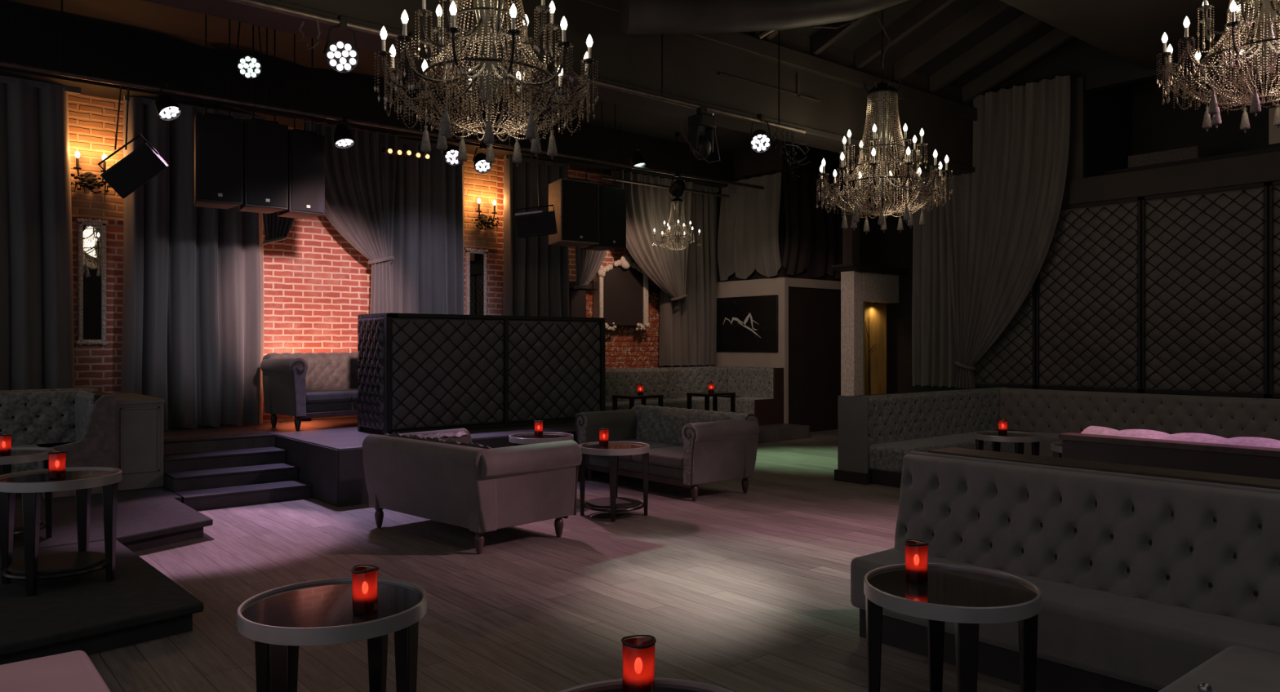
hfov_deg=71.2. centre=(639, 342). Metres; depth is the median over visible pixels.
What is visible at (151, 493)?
platform
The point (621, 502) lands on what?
shelf
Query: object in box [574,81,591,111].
cable
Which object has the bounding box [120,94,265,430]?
stage curtain
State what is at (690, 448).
sofa
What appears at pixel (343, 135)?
stage light
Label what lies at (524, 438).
cocktail table
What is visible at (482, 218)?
wall sconce
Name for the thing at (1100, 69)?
wall
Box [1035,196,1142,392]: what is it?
wall panel
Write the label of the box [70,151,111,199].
wall sconce
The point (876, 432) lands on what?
sofa
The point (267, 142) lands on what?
grille
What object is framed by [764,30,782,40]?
trim
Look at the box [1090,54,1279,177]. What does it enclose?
wall
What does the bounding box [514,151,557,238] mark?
wedge monitor
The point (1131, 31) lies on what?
drape
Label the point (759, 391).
bench
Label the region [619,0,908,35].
drape
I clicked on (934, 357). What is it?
drape
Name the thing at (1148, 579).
tufted sofa
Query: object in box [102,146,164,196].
grille
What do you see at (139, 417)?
wall
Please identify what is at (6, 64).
pipe
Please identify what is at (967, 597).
cocktail table
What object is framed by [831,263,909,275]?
crown molding
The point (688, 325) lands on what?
stage curtain
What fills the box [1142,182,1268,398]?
wall panel
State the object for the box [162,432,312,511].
steps
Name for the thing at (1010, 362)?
wall panel
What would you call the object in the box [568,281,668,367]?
wall
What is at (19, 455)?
cocktail table
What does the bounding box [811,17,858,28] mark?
cable
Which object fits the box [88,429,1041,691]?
floor
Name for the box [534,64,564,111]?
stage light
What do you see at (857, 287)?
door frame
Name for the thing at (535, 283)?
stage curtain
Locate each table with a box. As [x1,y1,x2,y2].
[0,447,54,537]
[0,466,121,596]
[236,577,426,691]
[508,431,573,445]
[558,677,733,691]
[578,441,649,521]
[612,393,663,410]
[686,391,735,412]
[863,563,1041,691]
[973,431,1042,455]
[1050,441,1062,457]
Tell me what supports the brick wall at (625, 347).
attached to the wall at (317, 285)
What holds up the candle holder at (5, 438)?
on the cocktail table at (19, 455)
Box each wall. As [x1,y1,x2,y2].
[71,126,710,427]
[109,392,164,490]
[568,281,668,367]
[586,288,661,368]
[710,140,913,431]
[864,302,886,395]
[913,38,1279,399]
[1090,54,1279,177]
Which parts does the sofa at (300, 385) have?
backrest, leg, arm, leg, arm, rail, seat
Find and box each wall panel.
[957,280,1035,388]
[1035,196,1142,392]
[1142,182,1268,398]
[1269,180,1279,398]
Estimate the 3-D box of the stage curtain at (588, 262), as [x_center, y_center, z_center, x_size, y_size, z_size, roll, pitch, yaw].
[-0.723,-1.589,14.037,0.743,1.522,0.188,0,0,-40]
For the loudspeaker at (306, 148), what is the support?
hanging from the ceiling
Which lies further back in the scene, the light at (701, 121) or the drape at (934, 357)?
the drape at (934, 357)
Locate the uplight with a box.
[301,417,311,421]
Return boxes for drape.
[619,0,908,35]
[911,169,957,387]
[942,75,1071,388]
[1000,0,1279,70]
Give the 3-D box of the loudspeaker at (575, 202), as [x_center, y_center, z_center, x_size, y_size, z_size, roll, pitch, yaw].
[-0.940,-2.385,12.260,0.597,2.070,0.526,0,0,-35]
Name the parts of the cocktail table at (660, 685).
glass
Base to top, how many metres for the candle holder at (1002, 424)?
0.156 m
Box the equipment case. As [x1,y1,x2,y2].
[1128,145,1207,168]
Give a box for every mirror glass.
[83,225,101,339]
[470,253,484,315]
[603,274,643,325]
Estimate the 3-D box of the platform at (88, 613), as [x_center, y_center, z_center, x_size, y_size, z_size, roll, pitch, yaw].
[-3.988,1.475,4.520,2.900,0.150,2.548,0,0,-40]
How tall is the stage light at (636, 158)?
0.340 m
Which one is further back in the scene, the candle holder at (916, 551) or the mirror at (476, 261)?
the mirror at (476, 261)
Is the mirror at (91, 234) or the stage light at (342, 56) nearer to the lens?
the stage light at (342, 56)
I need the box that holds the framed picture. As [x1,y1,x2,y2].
[716,294,777,352]
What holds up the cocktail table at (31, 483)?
on the platform at (88, 613)
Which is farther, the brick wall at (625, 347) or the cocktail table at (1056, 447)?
the brick wall at (625, 347)
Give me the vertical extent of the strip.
0.308 m
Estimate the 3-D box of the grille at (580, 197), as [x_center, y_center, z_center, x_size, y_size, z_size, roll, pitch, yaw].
[-0.798,-1.770,12.058,0.560,0.800,0.020,0,0,-35]
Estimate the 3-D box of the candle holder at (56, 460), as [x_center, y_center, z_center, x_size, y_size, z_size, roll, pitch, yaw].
[-3.354,0.704,5.147,0.092,0.156,0.092,0,0,-13]
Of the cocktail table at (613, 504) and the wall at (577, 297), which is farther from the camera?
the wall at (577, 297)
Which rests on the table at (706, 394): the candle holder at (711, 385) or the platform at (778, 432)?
the candle holder at (711, 385)
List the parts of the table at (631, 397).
leg, leg, leg, leg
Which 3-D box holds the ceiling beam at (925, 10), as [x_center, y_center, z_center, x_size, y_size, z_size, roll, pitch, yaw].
[3.169,-3.670,9.695,0.080,0.940,1.980,0,0,-40]
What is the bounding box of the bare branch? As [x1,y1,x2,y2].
[865,320,875,395]
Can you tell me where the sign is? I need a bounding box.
[1268,106,1279,145]
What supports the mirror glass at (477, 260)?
attached to the mirror at (476, 261)
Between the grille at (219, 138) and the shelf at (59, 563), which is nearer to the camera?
the shelf at (59, 563)
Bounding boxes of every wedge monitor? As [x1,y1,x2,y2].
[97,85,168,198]
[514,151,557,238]
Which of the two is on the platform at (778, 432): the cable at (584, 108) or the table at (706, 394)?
the table at (706, 394)
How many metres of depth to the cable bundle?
9.28 m
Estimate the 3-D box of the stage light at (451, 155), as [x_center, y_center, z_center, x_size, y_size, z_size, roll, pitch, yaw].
[-2.240,-2.308,10.695,0.237,0.384,0.256,0,0,-40]
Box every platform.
[0,497,213,553]
[0,540,204,665]
[14,486,181,513]
[757,423,809,443]
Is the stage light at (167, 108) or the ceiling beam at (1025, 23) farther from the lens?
the ceiling beam at (1025, 23)
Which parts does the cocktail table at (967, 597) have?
leg, leg, glass, leg, leg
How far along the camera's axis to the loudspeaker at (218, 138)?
9.12 m
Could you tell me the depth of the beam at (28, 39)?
10.82 m
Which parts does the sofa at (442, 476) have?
leg, arm, backrest, arm, leg, arm, leg, arm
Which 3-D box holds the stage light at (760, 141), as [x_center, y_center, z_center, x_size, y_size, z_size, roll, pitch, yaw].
[1.216,-2.109,9.036,0.249,0.383,0.250,0,0,-40]
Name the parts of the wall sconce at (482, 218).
wall plate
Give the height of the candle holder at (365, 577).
0.156 m
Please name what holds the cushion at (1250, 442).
on the bench at (1249, 456)
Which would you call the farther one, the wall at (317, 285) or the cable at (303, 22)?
the wall at (317, 285)
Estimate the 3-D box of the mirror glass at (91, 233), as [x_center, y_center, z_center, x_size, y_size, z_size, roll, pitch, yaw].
[-6.168,-0.675,10.065,0.180,1.280,0.050,0,0,-40]
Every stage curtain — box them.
[0,75,80,391]
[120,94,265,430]
[262,212,294,244]
[302,121,399,314]
[390,137,464,315]
[502,155,569,317]
[573,246,606,288]
[611,170,693,301]
[658,184,718,367]
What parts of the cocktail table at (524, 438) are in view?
glass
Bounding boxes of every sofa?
[0,387,115,498]
[260,351,357,431]
[362,428,582,554]
[575,404,758,501]
[834,386,1279,488]
[850,447,1279,691]
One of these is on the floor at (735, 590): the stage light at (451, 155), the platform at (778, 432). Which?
the platform at (778, 432)
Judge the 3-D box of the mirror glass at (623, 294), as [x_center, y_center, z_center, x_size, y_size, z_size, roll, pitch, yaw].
[-0.323,-0.700,14.852,0.940,0.820,0.170,0,0,-40]
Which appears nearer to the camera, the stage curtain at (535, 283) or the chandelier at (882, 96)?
the chandelier at (882, 96)
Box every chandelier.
[373,0,598,167]
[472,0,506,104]
[652,132,701,250]
[816,9,952,234]
[1155,0,1279,133]
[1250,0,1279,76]
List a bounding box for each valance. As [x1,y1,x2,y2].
[717,172,781,280]
[782,165,842,279]
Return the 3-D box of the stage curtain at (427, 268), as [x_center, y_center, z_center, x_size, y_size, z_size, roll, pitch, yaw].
[-3.009,-0.894,12.390,1.298,3.792,0.254,0,0,-40]
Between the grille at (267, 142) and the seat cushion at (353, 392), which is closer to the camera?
the grille at (267, 142)
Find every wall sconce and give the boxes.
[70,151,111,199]
[471,198,499,232]
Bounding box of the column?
[842,155,858,264]
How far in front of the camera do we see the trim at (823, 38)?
9.76 m
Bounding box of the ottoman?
[0,650,111,691]
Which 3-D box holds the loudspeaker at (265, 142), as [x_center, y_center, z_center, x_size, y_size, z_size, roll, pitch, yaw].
[-4.055,-2.420,9.562,0.438,2.000,0.476,0,0,-40]
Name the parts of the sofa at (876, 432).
baseboard, panel, frame, seat, seat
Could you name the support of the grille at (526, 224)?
attached to the wedge monitor at (539, 223)
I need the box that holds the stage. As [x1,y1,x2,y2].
[275,431,608,506]
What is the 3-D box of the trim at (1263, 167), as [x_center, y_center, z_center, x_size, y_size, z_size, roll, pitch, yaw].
[8.092,-2.550,8.683,0.640,1.600,7.900,0,0,-40]
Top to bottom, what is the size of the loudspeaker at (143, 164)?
1.095 m
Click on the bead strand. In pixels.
(489, 14)
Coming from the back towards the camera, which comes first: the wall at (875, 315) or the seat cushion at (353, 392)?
the wall at (875, 315)
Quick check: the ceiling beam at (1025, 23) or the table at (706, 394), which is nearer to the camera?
the ceiling beam at (1025, 23)
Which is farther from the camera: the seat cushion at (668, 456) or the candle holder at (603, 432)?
the seat cushion at (668, 456)
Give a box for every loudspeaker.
[194,13,243,208]
[238,24,288,213]
[276,33,324,218]
[548,94,599,247]
[580,101,626,250]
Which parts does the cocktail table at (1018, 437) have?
leg, leg, glass, leg, leg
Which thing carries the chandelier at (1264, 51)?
hanging from the ceiling
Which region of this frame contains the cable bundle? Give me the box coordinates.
[772,127,810,177]
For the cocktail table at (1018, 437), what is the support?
on the floor at (735, 590)
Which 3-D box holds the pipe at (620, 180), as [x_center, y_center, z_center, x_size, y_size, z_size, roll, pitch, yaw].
[0.469,-2.969,14.688,2.800,0.883,0.048,0,0,-40]
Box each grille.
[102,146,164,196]
[197,115,241,202]
[247,120,287,207]
[291,131,324,213]
[515,212,555,236]
[562,179,598,242]
[600,186,626,247]
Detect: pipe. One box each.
[0,0,764,189]
[226,0,805,133]
[600,126,729,197]
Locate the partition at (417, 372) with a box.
[357,312,604,435]
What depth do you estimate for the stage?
8.65 m
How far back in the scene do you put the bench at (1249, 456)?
5.86 m
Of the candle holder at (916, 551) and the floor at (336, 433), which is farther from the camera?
the floor at (336, 433)
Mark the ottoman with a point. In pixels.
(73, 671)
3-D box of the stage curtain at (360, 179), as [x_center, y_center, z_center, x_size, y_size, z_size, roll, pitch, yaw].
[-3.707,-0.895,11.536,1.250,3.730,0.183,0,0,-40]
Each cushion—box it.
[306,389,351,403]
[330,388,357,400]
[600,439,678,460]
[632,445,684,468]
[1080,426,1279,448]
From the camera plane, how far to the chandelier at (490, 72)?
5.48 m
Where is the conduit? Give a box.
[718,72,821,102]
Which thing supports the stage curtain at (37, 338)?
hanging from the wall at (317, 285)
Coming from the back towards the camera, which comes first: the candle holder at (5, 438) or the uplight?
the uplight
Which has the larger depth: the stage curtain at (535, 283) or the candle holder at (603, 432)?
the stage curtain at (535, 283)
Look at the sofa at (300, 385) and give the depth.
10.47 m
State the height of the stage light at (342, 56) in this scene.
0.395 m
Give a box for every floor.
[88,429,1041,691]
[163,417,576,454]
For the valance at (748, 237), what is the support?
hanging from the wall at (814, 314)
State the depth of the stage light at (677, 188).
12.89 m
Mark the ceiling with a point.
(135, 17)
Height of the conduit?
0.250 m
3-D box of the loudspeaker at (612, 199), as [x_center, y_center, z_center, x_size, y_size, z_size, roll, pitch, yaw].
[-0.537,-2.375,12.625,0.498,2.090,0.526,0,0,-44]
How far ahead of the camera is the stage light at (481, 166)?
10.91 m
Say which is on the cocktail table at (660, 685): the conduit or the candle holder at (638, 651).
the candle holder at (638, 651)
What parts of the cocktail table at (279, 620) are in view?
leg, leg, glass, leg, leg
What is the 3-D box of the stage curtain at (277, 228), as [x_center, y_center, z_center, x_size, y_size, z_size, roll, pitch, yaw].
[-4.413,-1.794,10.969,0.540,1.212,0.182,0,0,-40]
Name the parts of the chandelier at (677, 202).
hanging rod, crown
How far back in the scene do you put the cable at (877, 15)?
9.34 m
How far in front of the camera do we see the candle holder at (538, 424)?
8.90 m
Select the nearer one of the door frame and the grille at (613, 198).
the grille at (613, 198)
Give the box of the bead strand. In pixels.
[424,0,553,135]
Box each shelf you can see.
[7,551,105,575]
[13,517,42,531]
[586,497,640,509]
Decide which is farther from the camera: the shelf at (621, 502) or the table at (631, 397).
the table at (631, 397)
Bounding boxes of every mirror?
[75,217,108,346]
[465,248,488,315]
[593,254,649,331]
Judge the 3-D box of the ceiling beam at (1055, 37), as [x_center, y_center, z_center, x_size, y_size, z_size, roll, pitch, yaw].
[4.962,-3.670,11.200,0.080,0.940,1.980,0,0,-40]
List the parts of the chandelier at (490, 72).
bulb, bulb, bulb, bulb, arm, arm, arm, bulb, arm, arm, bulb, arm, arm, arm, arm, arm, arm, arm, bulb, arm, arm, arm, arm, arm, arm, arm, bulb, bulb, bulb, bulb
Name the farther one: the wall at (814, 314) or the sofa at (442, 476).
the wall at (814, 314)
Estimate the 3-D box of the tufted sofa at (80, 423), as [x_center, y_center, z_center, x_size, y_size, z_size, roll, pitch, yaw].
[-6.487,0.929,7.754,3.230,0.949,1.020,0,0,-40]
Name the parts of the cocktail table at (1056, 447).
leg, glass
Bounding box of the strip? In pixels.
[382,128,431,159]
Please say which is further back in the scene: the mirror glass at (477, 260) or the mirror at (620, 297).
the mirror at (620, 297)
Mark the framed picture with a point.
(744, 323)
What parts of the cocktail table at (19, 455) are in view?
leg, leg, glass, leg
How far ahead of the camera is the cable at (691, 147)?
8.40 m
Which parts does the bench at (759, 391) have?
seat, seat, panel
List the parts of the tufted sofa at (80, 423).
seat, seat, panel, frame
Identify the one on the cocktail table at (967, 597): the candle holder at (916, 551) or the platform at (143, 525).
the candle holder at (916, 551)
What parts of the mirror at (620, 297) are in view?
frame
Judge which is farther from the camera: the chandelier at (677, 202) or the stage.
the chandelier at (677, 202)
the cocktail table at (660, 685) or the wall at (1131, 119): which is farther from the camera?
the wall at (1131, 119)
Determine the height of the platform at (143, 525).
0.150 m
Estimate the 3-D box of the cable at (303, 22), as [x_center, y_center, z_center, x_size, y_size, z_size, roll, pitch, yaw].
[-2.249,-2.130,6.102,0.132,0.248,0.070,0,0,-40]
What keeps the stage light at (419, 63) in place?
hanging from the pipe at (256, 3)
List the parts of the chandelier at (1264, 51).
bulb, bulb, bulb, bulb, arm, arm, arm, arm, arm, arm, bulb, arm, arm, arm, arm, arm, arm, arm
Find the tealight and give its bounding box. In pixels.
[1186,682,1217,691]
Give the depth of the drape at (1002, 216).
11.82 m
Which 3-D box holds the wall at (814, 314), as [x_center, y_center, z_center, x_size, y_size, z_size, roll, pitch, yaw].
[3.810,-0.950,14.750,1.800,5.000,5.700,0,0,-40]
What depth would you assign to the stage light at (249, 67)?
8.60 m
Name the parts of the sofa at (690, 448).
arm, leg, arm, seat, rail, arm, leg, backrest, arm, leg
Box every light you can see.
[154,81,182,121]
[235,22,262,79]
[323,14,359,73]
[333,115,354,148]
[397,31,429,86]
[443,133,461,165]
[464,47,479,98]
[472,142,492,173]
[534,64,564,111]
[629,143,645,168]
[669,170,685,197]
[687,104,715,159]
[748,113,771,153]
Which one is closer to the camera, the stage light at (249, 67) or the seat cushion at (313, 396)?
the stage light at (249, 67)
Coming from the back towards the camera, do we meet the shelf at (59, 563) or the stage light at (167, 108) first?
the stage light at (167, 108)
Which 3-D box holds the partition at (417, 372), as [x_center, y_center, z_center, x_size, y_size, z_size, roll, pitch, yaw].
[-1.835,0.340,10.790,3.000,1.320,0.769,0,0,-40]
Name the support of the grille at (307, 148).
attached to the loudspeaker at (306, 148)
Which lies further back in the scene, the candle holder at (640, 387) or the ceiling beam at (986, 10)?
the candle holder at (640, 387)
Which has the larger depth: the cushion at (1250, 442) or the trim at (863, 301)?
the trim at (863, 301)
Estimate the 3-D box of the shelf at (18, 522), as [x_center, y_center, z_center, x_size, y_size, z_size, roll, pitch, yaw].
[-4.503,1.289,6.300,0.490,0.022,0.490,0,0,16]
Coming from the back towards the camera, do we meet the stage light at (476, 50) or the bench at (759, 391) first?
the bench at (759, 391)
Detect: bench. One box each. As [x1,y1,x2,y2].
[604,365,783,425]
[1058,426,1279,479]
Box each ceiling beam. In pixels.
[142,0,977,177]
[854,0,955,69]
[893,0,1009,82]
[928,13,1043,93]
[961,27,1073,103]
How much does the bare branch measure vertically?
1.950 m
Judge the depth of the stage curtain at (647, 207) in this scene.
14.86 m
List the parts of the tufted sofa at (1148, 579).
seat, frame, return seat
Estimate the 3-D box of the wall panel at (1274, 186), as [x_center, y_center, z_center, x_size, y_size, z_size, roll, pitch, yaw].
[7.267,-0.575,9.250,0.075,2.350,1.270,0,0,-40]
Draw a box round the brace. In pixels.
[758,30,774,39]
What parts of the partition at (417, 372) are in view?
quilted panel, quilted panel, quilted panel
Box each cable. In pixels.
[299,12,320,49]
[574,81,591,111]
[678,104,719,163]
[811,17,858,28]
[875,11,890,69]
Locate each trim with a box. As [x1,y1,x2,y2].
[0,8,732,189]
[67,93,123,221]
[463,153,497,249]
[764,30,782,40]
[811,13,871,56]
[862,301,864,395]
[1061,76,1279,206]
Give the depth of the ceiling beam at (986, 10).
10.37 m
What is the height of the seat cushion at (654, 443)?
0.118 m
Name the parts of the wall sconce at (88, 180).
bulb, arm, wall plate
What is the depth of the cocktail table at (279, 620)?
3.10 m
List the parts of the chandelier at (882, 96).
bulb, arm, arm, bulb, arm, arm, arm, arm, arm, arm, bulb, bulb, arm, arm, hanging rod, crown, arm, arm, arm, arm, bulb, arm, bulb, arm, bulb, arm, bulb, arm, bulb, bulb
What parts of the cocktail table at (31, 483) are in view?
leg, leg, glass, leg, leg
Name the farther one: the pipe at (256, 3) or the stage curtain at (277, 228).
the stage curtain at (277, 228)
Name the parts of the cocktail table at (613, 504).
leg, leg, glass, leg, leg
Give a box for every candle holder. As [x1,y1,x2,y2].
[0,433,11,457]
[48,450,66,479]
[351,564,378,615]
[533,420,542,436]
[599,427,608,446]
[621,635,656,691]
[637,384,643,395]
[708,382,714,393]
[904,539,928,584]
[998,418,1007,435]
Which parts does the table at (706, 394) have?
leg, leg, leg, leg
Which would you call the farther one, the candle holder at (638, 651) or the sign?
the sign
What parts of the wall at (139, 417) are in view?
moulding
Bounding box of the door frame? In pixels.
[840,271,898,395]
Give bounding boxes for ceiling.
[0,0,1077,152]
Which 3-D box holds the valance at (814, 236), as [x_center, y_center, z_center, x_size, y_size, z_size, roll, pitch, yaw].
[3.050,-2.040,15.407,1.720,1.820,0.146,0,0,-40]
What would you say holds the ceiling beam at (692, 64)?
attached to the ceiling

